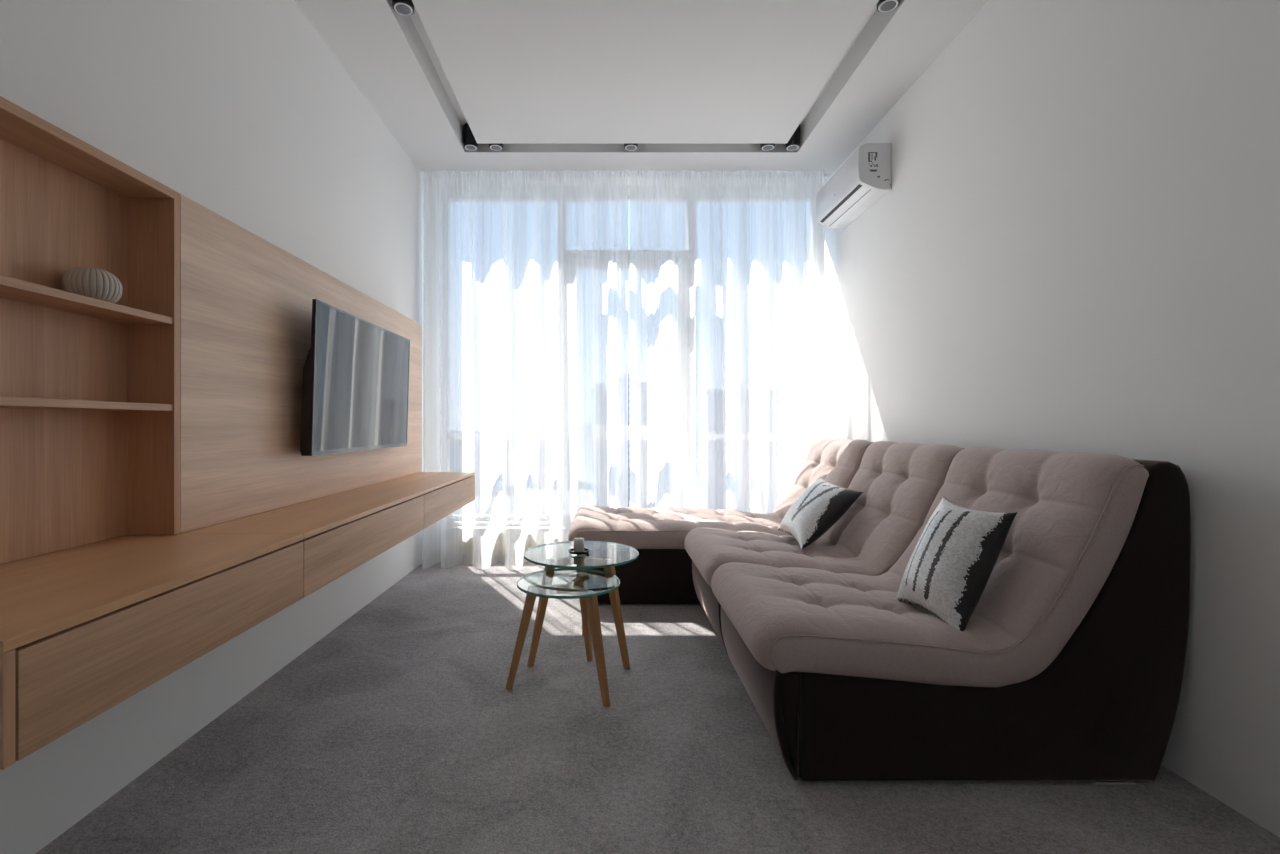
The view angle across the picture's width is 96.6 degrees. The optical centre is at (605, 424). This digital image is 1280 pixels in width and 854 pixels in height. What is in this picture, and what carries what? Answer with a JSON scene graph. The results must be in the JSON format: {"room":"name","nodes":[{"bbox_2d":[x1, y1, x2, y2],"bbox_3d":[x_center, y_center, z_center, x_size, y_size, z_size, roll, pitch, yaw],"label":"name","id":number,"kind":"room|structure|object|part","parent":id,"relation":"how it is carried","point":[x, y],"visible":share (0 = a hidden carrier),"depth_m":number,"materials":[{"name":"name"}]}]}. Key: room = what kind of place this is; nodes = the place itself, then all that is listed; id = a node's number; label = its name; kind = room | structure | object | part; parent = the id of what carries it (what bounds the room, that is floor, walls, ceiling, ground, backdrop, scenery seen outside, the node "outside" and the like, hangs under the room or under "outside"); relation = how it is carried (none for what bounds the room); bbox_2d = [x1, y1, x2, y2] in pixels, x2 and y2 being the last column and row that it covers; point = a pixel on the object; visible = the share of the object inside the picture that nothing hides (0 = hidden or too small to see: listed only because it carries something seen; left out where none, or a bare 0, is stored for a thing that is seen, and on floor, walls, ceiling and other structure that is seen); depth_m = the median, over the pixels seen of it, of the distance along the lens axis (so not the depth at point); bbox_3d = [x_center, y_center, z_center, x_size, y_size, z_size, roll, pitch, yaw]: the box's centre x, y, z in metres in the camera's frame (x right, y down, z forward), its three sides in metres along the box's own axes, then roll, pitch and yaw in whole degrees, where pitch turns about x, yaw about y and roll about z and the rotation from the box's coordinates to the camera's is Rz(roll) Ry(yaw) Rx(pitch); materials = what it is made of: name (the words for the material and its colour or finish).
{"room":"living room","nodes":[
{"label":"living room","id":0,"kind":"room"},
{"bbox_2d":[0,0,422,853],"bbox_3d":[-1.344,-0.542,1.365,0.120,3.014,5.930,0,0,0],"label":"wall","id":1,"kind":"structure","parent":0,"point":[241,109],"depth_m":1.91,"materials":[{"name":"white paint"}]},
{"bbox_2d":[0,472,474,769],"bbox_3d":[-1.050,0.380,2.157,0.467,0.174,2.774,0,0,0],"label":"console","id":2,"kind":"object","parent":1,"relation":"attached to","point":[85,629],"visible":0.91,"depth_m":1.13,"materials":[{"name":"brown wood"}]},
{"bbox_3d":[-1.050,0.388,0.778,0.467,0.158,0.017,0,0,0],"label":"panel","id":3,"kind":"part","parent":2,"relation":"part of","materials":[{"name":"brown wood"}]},
{"bbox_2d":[0,96,179,563],"bbox_3d":[-1.214,-0.166,1.140,0.137,0.915,0.784,0,0,0],"label":"shelving unit","id":4,"kind":"object","parent":2,"relation":"on","point":[90,387],"visible":1,"depth_m":1.36,"materials":[{"name":"brown wood"}]},
{"bbox_3d":[-1.276,-0.155,1.140,0.013,0.895,0.740,0,0,0],"label":"panel","id":5,"kind":"part","parent":4,"relation":"part of","materials":[{"name":"brown wood"}]},
{"bbox_3d":[-1.210,-0.046,1.140,0.120,0.018,0.740,0,0,0],"label":"shelf","id":6,"kind":"part","parent":4,"relation":"part of","materials":[{"name":"brown wood"}]},
{"bbox_3d":[-1.210,-0.276,1.140,0.120,0.018,0.740,0,0,0],"label":"shelf","id":7,"kind":"part","parent":4,"relation":"part of","materials":[{"name":"brown wood"}]},
{"bbox_3d":[-1.214,-0.612,1.140,0.137,0.022,0.740,0,0,0],"label":"panel","id":8,"kind":"part","parent":4,"relation":"part of","materials":[{"name":"brown wood"}]},
{"bbox_2d":[61,267,122,302],"bbox_3d":[-1.213,-0.327,1.345,0.108,0.084,0.108,0,0,0],"label":"vase","id":9,"kind":"object","parent":4,"relation":"on","point":[96,283],"visible":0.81,"depth_m":1.31,"materials":[{"name":"beige ceramic"}]},
{"bbox_3d":[-1.214,-0.166,1.521,0.137,0.915,0.022,0,0,0],"label":"panel","id":10,"kind":"part","parent":4,"relation":"part of","materials":[{"name":"brown wood"}]},
{"bbox_3d":[-0.826,0.391,1.163,0.020,0.152,0.745,0,0,0],"label":"drawer","id":11,"kind":"part","parent":2,"relation":"part of","materials":[{"name":"brown wood"}]},
{"bbox_3d":[-0.826,0.391,2.044,0.020,0.152,1.011,0,0,0],"label":"drawer","id":12,"kind":"part","parent":2,"relation":"part of","materials":[{"name":"brown wood"}]},
{"bbox_3d":[-0.826,0.391,3.048,0.020,0.152,0.992,0,0,0],"label":"drawer","id":13,"kind":"part","parent":2,"relation":"part of","materials":[{"name":"brown wood"}]},
{"bbox_2d":[180,194,421,532],"bbox_3d":[-1.214,-0.166,2.538,0.137,0.915,2.011,0,0,0],"label":"wall panel","id":14,"kind":"object","parent":1,"relation":"attached to","point":[246,300],"visible":0.7,"depth_m":1.84,"materials":[{"name":"brown wood"}]},
{"bbox_2d":[300,299,409,455],"bbox_3d":[-1.097,-0.172,2.552,0.098,0.568,0.988,0,0,0],"label":"television","id":15,"kind":"object","parent":14,"relation":"attached to","point":[355,384],"visible":1,"depth_m":2.37,"materials":[{"name":"black plastic"}]},
{"bbox_2d":[294,0,988,185],"bbox_3d":[0.146,-1.894,1.415,2.860,0.290,5.830,0,0,0],"label":"ceiling","id":16,"kind":"structure","parent":0,"point":[699,86],"depth_m":2.85,"materials":[{"name":"white paint"}]},
{"bbox_2d":[392,0,413,15],"bbox_3d":[-0.853,-1.817,2.395,0.088,0.139,0.088,0,0,0],"label":"ceiling spotlight","id":17,"kind":"object","parent":16,"relation":"attached to","point":[402,7],"visible":1,"depth_m":2.38,"materials":[{"name":"white metal"}]},
{"bbox_2d":[464,123,477,150],"bbox_3d":[-0.853,-1.817,3.592,0.088,0.139,0.088,0,0,0],"label":"ceiling spotlight","id":18,"kind":"object","parent":16,"relation":"attached to","point":[470,143],"visible":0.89,"depth_m":3.56,"materials":[{"name":"black metal"}]},
{"bbox_2d":[489,143,502,150],"bbox_3d":[-0.695,-1.817,3.592,0.088,0.139,0.088,0,0,0],"label":"ceiling spotlight","id":19,"kind":"object","parent":16,"relation":"attached to","point":[493,146],"visible":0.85,"depth_m":3.58,"materials":[{"name":"white metal"}]},
{"bbox_2d":[624,143,637,150],"bbox_3d":[0.158,-1.817,3.592,0.088,0.139,0.088,0,0,0],"label":"ceiling spotlight","id":20,"kind":"object","parent":16,"relation":"attached to","point":[628,146],"visible":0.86,"depth_m":3.58,"materials":[{"name":"white metal"}]},
{"bbox_2d":[761,143,774,150],"bbox_3d":[1.022,-1.817,3.592,0.088,0.139,0.088,0,0,0],"label":"ceiling spotlight","id":21,"kind":"object","parent":16,"relation":"attached to","point":[764,146],"visible":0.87,"depth_m":3.58,"materials":[{"name":"white metal"}]},
{"bbox_2d":[785,124,799,150],"bbox_3d":[1.178,-1.817,3.592,0.088,0.139,0.088,0,0,0],"label":"ceiling spotlight","id":22,"kind":"object","parent":16,"relation":"attached to","point":[793,144],"visible":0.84,"depth_m":3.56,"materials":[{"name":"black metal"}]},
{"bbox_2d":[877,0,899,12],"bbox_3d":[1.178,-1.817,2.375,0.088,0.139,0.088,0,0,0],"label":"ceiling spotlight","id":23,"kind":"object","parent":16,"relation":"attached to","point":[883,6],"visible":1,"depth_m":2.37,"materials":[{"name":"white metal"}]},
{"bbox_3d":[0.141,-1.742,3.985,2.830,0.014,0.026,0,0,0],"label":"track","id":24,"kind":"object","parent":16,"relation":"attached to","visible":0},
{"bbox_2d":[421,170,627,569],"bbox_3d":[-0.563,-0.392,3.892,1.428,2.706,0.264,0,0,0],"label":"sheer curtain","id":25,"kind":"object","parent":24,"relation":"hanging from","point":[525,274],"visible":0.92,"depth_m":3.91,"materials":[{"name":"white fabric"}]},
{"bbox_2d":[630,170,825,513],"bbox_3d":[0.833,-0.392,3.900,1.334,2.706,0.244,0,0,0],"label":"sheer curtain","id":26,"kind":"object","parent":24,"relation":"hanging from","point":[728,328],"visible":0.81,"depth_m":3.91,"materials":[{"name":"white fabric"}]},
{"bbox_2d":[36,561,1279,853],"bbox_3d":[0.146,1.025,1.365,3.060,0.120,5.930,0,0,0],"label":"floor","id":27,"kind":"structure","parent":0,"point":[400,730],"depth_m":1.58,"materials":[{"name":"grey carpet"}]},
{"bbox_2d":[506,568,619,706],"bbox_3d":[-0.157,0.773,2.138,0.420,0.384,0.412,0,0,0],"label":"coffee table","id":28,"kind":"object","parent":27,"relation":"on","point":[578,587],"visible":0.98,"depth_m":2.08,"materials":[{"name":"clear glass"}]},
{"bbox_3d":[-0.308,0.779,2.094,0.119,0.371,0.030,0,0,-10],"label":"leg","id":29,"kind":"part","parent":28,"relation":"part of","materials":[{"name":"brown wood"}]},
{"bbox_3d":[-0.155,0.611,2.132,0.204,0.028,0.214,0,0,0],"label":"cross rail","id":30,"kind":"part","parent":28,"relation":"part of","materials":[{"name":"brown wood"}]},
{"bbox_3d":[-0.139,0.586,2.124,0.384,0.010,0.384,0,0,0],"label":"glass","id":31,"kind":"part","parent":28,"relation":"part of","materials":[{"name":"clear glass"}]},
{"bbox_3d":[-0.082,0.779,2.286,0.030,0.371,0.119,0,0,19],"label":"leg","id":32,"kind":"part","parent":28,"relation":"part of","materials":[{"name":"brown wood"}]},
{"bbox_3d":[-0.029,0.779,1.993,0.030,0.371,0.119,0,0,-40],"label":"leg","id":33,"kind":"part","parent":28,"relation":"part of","materials":[{"name":"brown wood"}]},
{"bbox_2d":[524,541,638,669],"bbox_3d":[-0.103,0.749,2.384,0.480,0.432,0.480,0,0,0],"label":"coffee table","id":34,"kind":"object","parent":27,"relation":"on","point":[608,564],"visible":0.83,"depth_m":2.28,"materials":[{"name":"clear glass"}]},
{"bbox_3d":[-0.259,0.755,2.298,0.122,0.419,0.030,0,0,-29],"label":"leg","id":35,"kind":"part","parent":34,"relation":"part of","materials":[{"name":"brown wood"}]},
{"bbox_2d":[568,548,588,554],"bbox_3d":[-0.113,0.527,2.372,0.088,0.012,0.088,0,0,0],"label":"dish","id":36,"kind":"object","parent":34,"relation":"on","point":[571,551],"visible":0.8,"depth_m":2.34,"materials":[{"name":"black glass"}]},
{"bbox_2d":[574,537,583,551],"bbox_3d":[-0.113,0.498,2.372,0.043,0.058,0.043,0,0,0],"label":"candle","id":37,"kind":"object","parent":36,"relation":"in","point":[578,542],"visible":0.96,"depth_m":2.35,"materials":[{"name":"white wax"}]},
{"bbox_3d":[-0.106,0.563,2.405,0.222,0.028,0.204,0,0,0],"label":"cross rail","id":38,"kind":"part","parent":34,"relation":"part of","materials":[{"name":"brown wood"}]},
{"bbox_3d":[-0.103,0.538,2.384,0.480,0.010,0.480,0,0,0],"label":"glass","id":39,"kind":"part","parent":34,"relation":"part of","materials":[{"name":"clear glass"}]},
{"bbox_3d":[-0.101,0.755,2.562,0.031,0.419,0.122,0,0,0],"label":"leg","id":40,"kind":"part","parent":34,"relation":"part of","materials":[{"name":"brown wood"}]},
{"bbox_3d":[0.043,0.755,2.282,0.122,0.419,0.030,0,0,35],"label":"leg","id":41,"kind":"part","parent":34,"relation":"part of","materials":[{"name":"brown wood"}]},
{"bbox_2d":[568,438,1190,786],"bbox_3d":[0.680,0.523,2.641,1.775,0.885,2.266,0,0,0],"label":"sectional sofa","id":42,"kind":"object","parent":27,"relation":"on","point":[1068,664],"visible":0.88,"depth_m":1.52,"materials":[{"name":"fabric"}]},
{"bbox_3d":[-0.139,0.808,3.400,0.041,0.293,0.728,0,0,0],"label":"panel","id":43,"kind":"part","parent":42,"relation":"part of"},
{"bbox_3d":[0.483,0.806,2.624,0.069,0.298,0.724,0,0,0],"label":"panel","id":44,"kind":"part","parent":42,"relation":"part of","materials":[{"name":"beige fabric"}]},
{"bbox_2d":[568,438,871,548],"bbox_3d":[0.628,0.395,3.400,1.671,0.628,0.748,0,0,0],"label":"cushion","id":45,"kind":"object","parent":42,"relation":"on","point":[836,461],"depth_m":3.16,"materials":[{"name":"beige fabric"}]},
{"bbox_3d":[0.483,0.806,1.880,0.069,0.298,0.724,0,0,0],"label":"panel","id":46,"kind":"part","parent":42,"relation":"part of","materials":[{"name":"beige fabric"}]},
{"bbox_2d":[777,478,862,549],"bbox_3d":[1.004,0.418,2.775,0.419,0.284,0.374,0,0,-19],"label":"throw pillow","id":47,"kind":"object","parent":42,"relation":"on","point":[822,504],"visible":1,"depth_m":2.69,"materials":[{"name":"white fabric"}]},
{"bbox_2d":[684,441,962,586],"bbox_3d":[0.933,0.395,2.624,1.061,0.628,0.744,0,0,0],"label":"cushion","id":48,"kind":"object","parent":42,"relation":"on","point":[899,483],"depth_m":2.49,"materials":[{"name":"beige fabric"}]},
{"bbox_2d":[711,446,1148,686],"bbox_3d":[0.933,0.395,1.880,1.061,0.628,0.744,0,0,0],"label":"cushion","id":49,"kind":"object","parent":42,"relation":"on","point":[1064,600],"depth_m":1.54,"materials":[{"name":"beige fabric"}]},
{"bbox_2d":[896,496,1017,630],"bbox_3d":[1.065,0.418,1.753,0.240,0.354,0.314,0,0,-12],"label":"throw pillow","id":50,"kind":"object","parent":42,"relation":"on","point":[950,566],"visible":0.99,"depth_m":1.68,"materials":[{"name":"white fabric"}]},
{"bbox_2d":[824,0,1279,836],"bbox_3d":[1.636,-0.542,1.365,0.120,3.014,5.930,0,0,0],"label":"wall","id":51,"kind":"structure","parent":0,"point":[1073,245],"depth_m":1.77,"materials":[{"name":"white paint"}]},
{"bbox_2d":[816,143,890,228],"bbox_3d":[1.481,-1.427,3.455,0.186,0.260,0.640,0,0,0],"label":"air conditioner","id":52,"kind":"object","parent":51,"relation":"attached to","point":[864,178],"visible":1,"depth_m":3.27,"materials":[{"name":"white plastic"}]},
{"bbox_2d":[820,184,870,225],"bbox_3d":[1.444,-1.327,3.458,0.069,0.034,0.584,0,0,0],"label":"vent","id":53,"kind":"object","parent":52,"relation":"attached to","point":[854,195],"depth_m":3.42,"materials":[{"name":"white plastic"}]},
{"bbox_3d":[0.146,-0.392,4.250,2.860,2.714,0.160,0,0,0],"label":"wall","id":54,"kind":"structure","parent":0,"visible":0},
{"bbox_2d":[628,195,629,439],"bbox_3d":[0.180,-0.495,4.235,2.760,2.400,0.190,0,0,0],"label":"window","id":55,"kind":"structure","parent":54,"relation":"in","point":[628,195],"depth_m":4.19,"materials":[{"name":"white plastic"}]},
{"label":"outside","id":56,"kind":"structure","parent":0,"visible":0},
{"bbox_3d":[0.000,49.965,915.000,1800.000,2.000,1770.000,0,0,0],"label":"ground","id":57,"kind":"structure","parent":56,"visible":0},
{"bbox_2d":[628,374,629,506],"bbox_3d":[7.882,13.983,238.000,9.088,69.963,16.600,0,0,0],"label":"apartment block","id":58,"kind":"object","parent":57,"relation":"on","point":[628,374],"visible":0.02,"depth_m":230.03,"materials":[{"name":"white"}]}
]}

